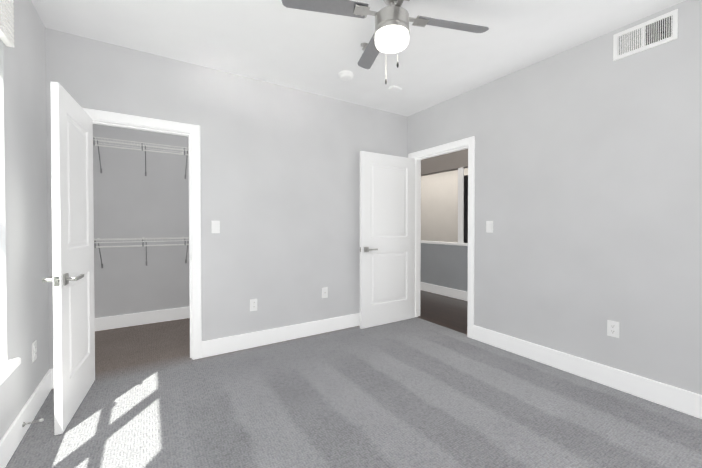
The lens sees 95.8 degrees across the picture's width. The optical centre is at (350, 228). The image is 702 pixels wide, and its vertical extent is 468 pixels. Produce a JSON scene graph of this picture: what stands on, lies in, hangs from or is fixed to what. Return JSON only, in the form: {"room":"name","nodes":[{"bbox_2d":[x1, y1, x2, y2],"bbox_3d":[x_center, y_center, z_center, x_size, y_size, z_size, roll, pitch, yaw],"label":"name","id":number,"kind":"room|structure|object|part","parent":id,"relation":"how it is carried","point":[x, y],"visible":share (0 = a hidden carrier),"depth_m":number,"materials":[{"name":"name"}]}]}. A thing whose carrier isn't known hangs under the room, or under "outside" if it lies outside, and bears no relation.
{"room":"empty bedroom","nodes":[
{"label":"empty bedroom","id":0,"kind":"room"},
{"bbox_2d":[0,0,48,439],"bbox_3d":[-1.671,-0.127,1.328,0.160,2.600,5.250,0,1,-33],"label":"wall","id":1,"kind":"structure","parent":0,"point":[24,316],"depth_m":1.85,"materials":[{"name":"grey paint"}]},
{"bbox_2d":[0,0,13,46],"bbox_3d":[-1.340,-1.127,0.982,0.038,0.393,1.560,0,1,-33],"label":"window shade","id":2,"kind":"object","parent":1,"relation":"attached to","point":[6,23],"visible":1,"depth_m":1.57,"materials":[{"name":"fabric"}]},
{"bbox_2d":[0,358,20,384],"bbox_3d":[-1.381,0.707,0.978,0.140,0.040,1.590,0,1,-33],"label":"window sill","id":3,"kind":"structure","parent":1,"relation":"attached to","point":[8,367],"depth_m":1.57,"materials":[{"name":"white wood"}]},
{"bbox_2d":[0,368,53,467],"bbox_3d":[-1.213,1.107,0.793,0.021,0.145,3.590,0,1,-33],"label":"baseboard","id":4,"kind":"structure","parent":1,"relation":"attached to","point":[10,441],"depth_m":1.79,"materials":[{"name":"white wood"}]},
{"bbox_2d":[22,418,43,426],"bbox_3d":[-1.794,1.092,1.793,0.085,0.028,0.028,0,1,-33],"label":"doorstop","id":5,"kind":"object","parent":4,"relation":"attached to","point":[24,423],"visible":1,"depth_m":1.78,"materials":[{"name":"silver metal"}]},
{"bbox_2d":[32,340,36,361],"bbox_3d":[-1.990,0.770,1.996,0.010,0.115,0.070,0,1,-33],"label":"outlet","id":6,"kind":"object","parent":1,"relation":"attached to","point":[34,350],"visible":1,"depth_m":1.99,"materials":[{"name":"white plastic"}]},
{"bbox_2d":[93,124,189,317],"bbox_3d":[-2.090,-0.161,4.104,2.120,2.600,0.120,0,1,-33],"label":"wall","id":7,"kind":"structure","parent":0,"point":[131,199],"depth_m":3.77,"materials":[{"name":"grey paint"}]},
{"bbox_2d":[93,137,188,178],"bbox_3d":[-2.018,-0.799,3.887,1.979,0.340,0.309,0,1,-33],"label":"closet shelf","id":8,"kind":"object","parent":7,"relation":"attached to","point":[129,144],"visible":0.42,"depth_m":3.56,"materials":[{"name":"white metal"}]},
{"bbox_2d":[94,237,188,267],"bbox_3d":[-2.018,0.271,3.900,1.979,0.340,0.309,0,1,-33],"label":"closet shelf","id":9,"kind":"object","parent":7,"relation":"attached to","point":[143,241],"visible":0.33,"depth_m":3.57,"materials":[{"name":"white metal"}]},
{"bbox_2d":[95,307,189,330],"bbox_3d":[-2.102,1.067,4.026,2.000,0.145,0.021,0,1,-33],"label":"baseboard","id":10,"kind":"structure","parent":7,"relation":"attached to","point":[119,321],"depth_m":3.77,"materials":[{"name":"white wood"}]},
{"bbox_2d":[45,28,407,368],"bbox_3d":[-0.757,-0.151,3.270,3.470,2.600,0.120,0,1,-33],"label":"wall","id":11,"kind":"structure","parent":0,"point":[280,181],"depth_m":3.09,"materials":[{"name":"grey paint"}]},
{"bbox_2d":[42,81,94,434],"bbox_3d":[-1.807,0.168,2.087,0.155,1.975,0.718,0,1,-27],"label":"closet door","id":12,"kind":"structure","parent":11,"relation":"in","point":[72,278],"depth_m":1.95,"materials":[{"name":"white paint"}]},
{"bbox_3d":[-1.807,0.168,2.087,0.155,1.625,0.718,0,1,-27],"label":"handle","id":13,"kind":"part","parent":12,"relation":"part of","materials":[{"name":"silver metal"}]},
{"bbox_2d":[212,221,219,232],"bbox_3d":[-1.231,-0.016,2.890,0.070,0.115,0.014,0,1,-33],"label":"light switch","id":14,"kind":"object","parent":11,"relation":"attached to","point":[215,226],"visible":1,"depth_m":2.89,"materials":[{"name":"white plastic"}]},
{"bbox_2d":[250,299,256,310],"bbox_3d":[-0.946,0.741,3.083,0.070,0.115,0.010,0,1,-33],"label":"outlet","id":15,"kind":"object","parent":11,"relation":"attached to","point":[253,304],"visible":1,"depth_m":3.08,"materials":[{"name":"white plastic"}]},
{"bbox_2d":[202,313,359,357],"bbox_3d":[-0.296,1.074,3.496,2.465,0.145,0.020,0,1,-33],"label":"baseboard","id":16,"kind":"structure","parent":11,"relation":"attached to","point":[213,347],"depth_m":3.19,"materials":[{"name":"white wood"}]},
{"bbox_2d":[322,287,327,297],"bbox_3d":[-0.287,0.706,3.502,0.070,0.115,0.012,0,1,-33],"label":"outlet","id":17,"kind":"object","parent":11,"relation":"attached to","point":[324,292],"visible":1,"depth_m":3.50,"materials":[{"name":"white plastic"}]},
{"bbox_2d":[360,151,414,328],"bbox_3d":[0.456,0.127,3.821,0.843,2.015,0.155,0,1,-33],"label":"entry door","id":18,"kind":"structure","parent":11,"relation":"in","point":[387,238],"depth_m":3.78,"materials":[{"name":"white paint"}]},
{"bbox_2d":[5,317,701,467],"bbox_3d":[-0.190,1.191,2.290,3.675,0.060,5.250,0,1,-33],"label":"floor carpet","id":19,"kind":"object","parent":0,"point":[415,392],"visible":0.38,"depth_m":2.02,"materials":[{"name":"grey carpet"}]},
{"bbox_2d":[31,0,685,116],"bbox_3d":[-0.969,-1.504,3.492,3.690,0.100,8.170,0,1,-33],"label":"ceiling","id":20,"kind":"structure","parent":0,"point":[277,42],"depth_m":2.39,"materials":[{"name":"white paint"}]},
{"bbox_2d":[338,70,352,80],"bbox_3d":[-0.048,-1.427,2.971,0.140,0.042,0.140,0,1,-33],"label":"smoke detector","id":21,"kind":"object","parent":20,"relation":"attached to","point":[345,75],"visible":1,"depth_m":2.93,"materials":[{"name":"white plastic"}]},
{"bbox_2d":[361,43,367,50],"bbox_3d":[0.106,-1.423,2.488,0.064,0.036,0.064,0,1,-33],"label":"sprinkler head","id":22,"kind":"object","parent":20,"relation":"attached to","point":[364,45],"visible":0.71,"depth_m":2.48},
{"bbox_2d":[282,0,488,83],"bbox_3d":[0.247,-1.177,1.917,0.966,0.514,0.966,0,1,32],"label":"ceiling fan","id":23,"kind":"object","parent":20,"relation":"hanging from","point":[393,19],"visible":1,"depth_m":1.86,"materials":[{"name":"silver metal"}]},
{"bbox_2d":[389,85,401,91],"bbox_3d":[0.454,-1.440,3.262,0.120,0.022,0.070,0,1,-33],"label":"sensor","id":24,"kind":"object","parent":20,"relation":"attached to","point":[394,88],"visible":1,"depth_m":3.25,"materials":[{"name":"white plastic"}]},
{"bbox_2d":[417,290,467,333],"bbox_3d":[1.698,1.148,5.801,3.285,0.060,7.200,0,1,-33],"label":"floor","id":25,"kind":"structure","parent":0,"point":[446,311],"depth_m":4.41,"materials":[{"name":"brown wood"}]},
{"bbox_2d":[420,243,467,291],"bbox_3d":[0.732,0.676,6.775,0.120,0.860,4.310,0,1,-33],"label":"wall","id":26,"kind":"structure","parent":0,"point":[443,265],"depth_m":5.33,"materials":[{"name":"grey paint"}]},
{"bbox_2d":[420,282,467,300],"bbox_3d":[0.681,1.034,6.737,0.021,0.145,4.326,0,1,-33],"label":"baseboard","id":27,"kind":"structure","parent":26,"relation":"attached to","point":[459,294],"depth_m":5.33,"materials":[{"name":"white wood"}]},
{"bbox_2d":[421,240,467,245],"bbox_3d":[0.739,0.229,6.759,0.170,0.035,4.335,0,1,-33],"label":"trim","id":28,"kind":"structure","parent":26,"relation":"on","point":[448,243],"depth_m":5.29,"materials":[{"name":"white wood"}]},
{"bbox_2d":[458,167,463,242],"bbox_3d":[1.754,-0.370,5.069,0.022,1.205,0.095,0,1,-33],"label":"post","id":29,"kind":"object","parent":28,"relation":"on","point":[460,205],"visible":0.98,"depth_m":5.05,"materials":[{"name":"white wood"}]},
{"bbox_2d":[421,168,467,242],"bbox_3d":[3.040,-0.192,6.642,0.100,2.600,7.200,0,1,-33],"label":"wall","id":30,"kind":"structure","parent":0,"point":[439,206],"depth_m":7.84,"materials":[{"name":"paint"}]},
{"bbox_2d":[421,149,467,175],"bbox_3d":[1.455,-1.230,5.617,0.120,0.500,7.000,0,1,-33],"label":"header beam","id":31,"kind":"structure","parent":0,"point":[453,161],"depth_m":5.32,"materials":[{"name":"paint"}]},
{"bbox_2d":[464,175,467,242],"bbox_3d":[2.483,0.080,5.613,0.750,2.080,0.860,0,1,-33],"label":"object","id":32,"kind":"structure","parent":0,"point":[465,208],"depth_m":5.67,"materials":[{"name":"metal"}]},
{"bbox_2d":[408,0,701,394],"bbox_3d":[0.587,-0.166,4.501,0.120,2.600,8.170,0,1,-33],"label":"wall","id":33,"kind":"structure","parent":0,"point":[588,182],"depth_m":2.40,"materials":[{"name":"grey paint"}]},
{"bbox_2d":[486,221,492,232],"bbox_3d":[1.372,-0.019,3.147,0.014,0.115,0.070,0,1,-33],"label":"light switch","id":34,"kind":"object","parent":33,"relation":"attached to","point":[489,226],"visible":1,"depth_m":3.14,"materials":[{"name":"white plastic"}]},
{"bbox_2d":[473,325,701,418],"bbox_3d":[1.960,1.089,2.234,0.020,0.145,2.545,0,1,-33],"label":"baseboard","id":35,"kind":"structure","parent":33,"relation":"attached to","point":[678,399],"depth_m":2.36,"materials":[{"name":"white wood"}]},
{"bbox_2d":[607,320,618,337],"bbox_3d":[1.912,0.731,2.314,0.010,0.115,0.070,0,1,-33],"label":"outlet","id":36,"kind":"object","parent":33,"relation":"attached to","point":[612,328],"visible":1,"depth_m":2.31,"materials":[{"name":"white plastic"}]},
{"bbox_2d":[613,9,677,60],"bbox_3d":[1.990,-1.308,2.159,0.018,0.185,0.330,0,1,-33],"label":"air vent","id":37,"kind":"object","parent":33,"relation":"in","point":[656,31],"visible":1,"depth_m":2.15,"materials":[{"name":"white plastic"}]}
]}

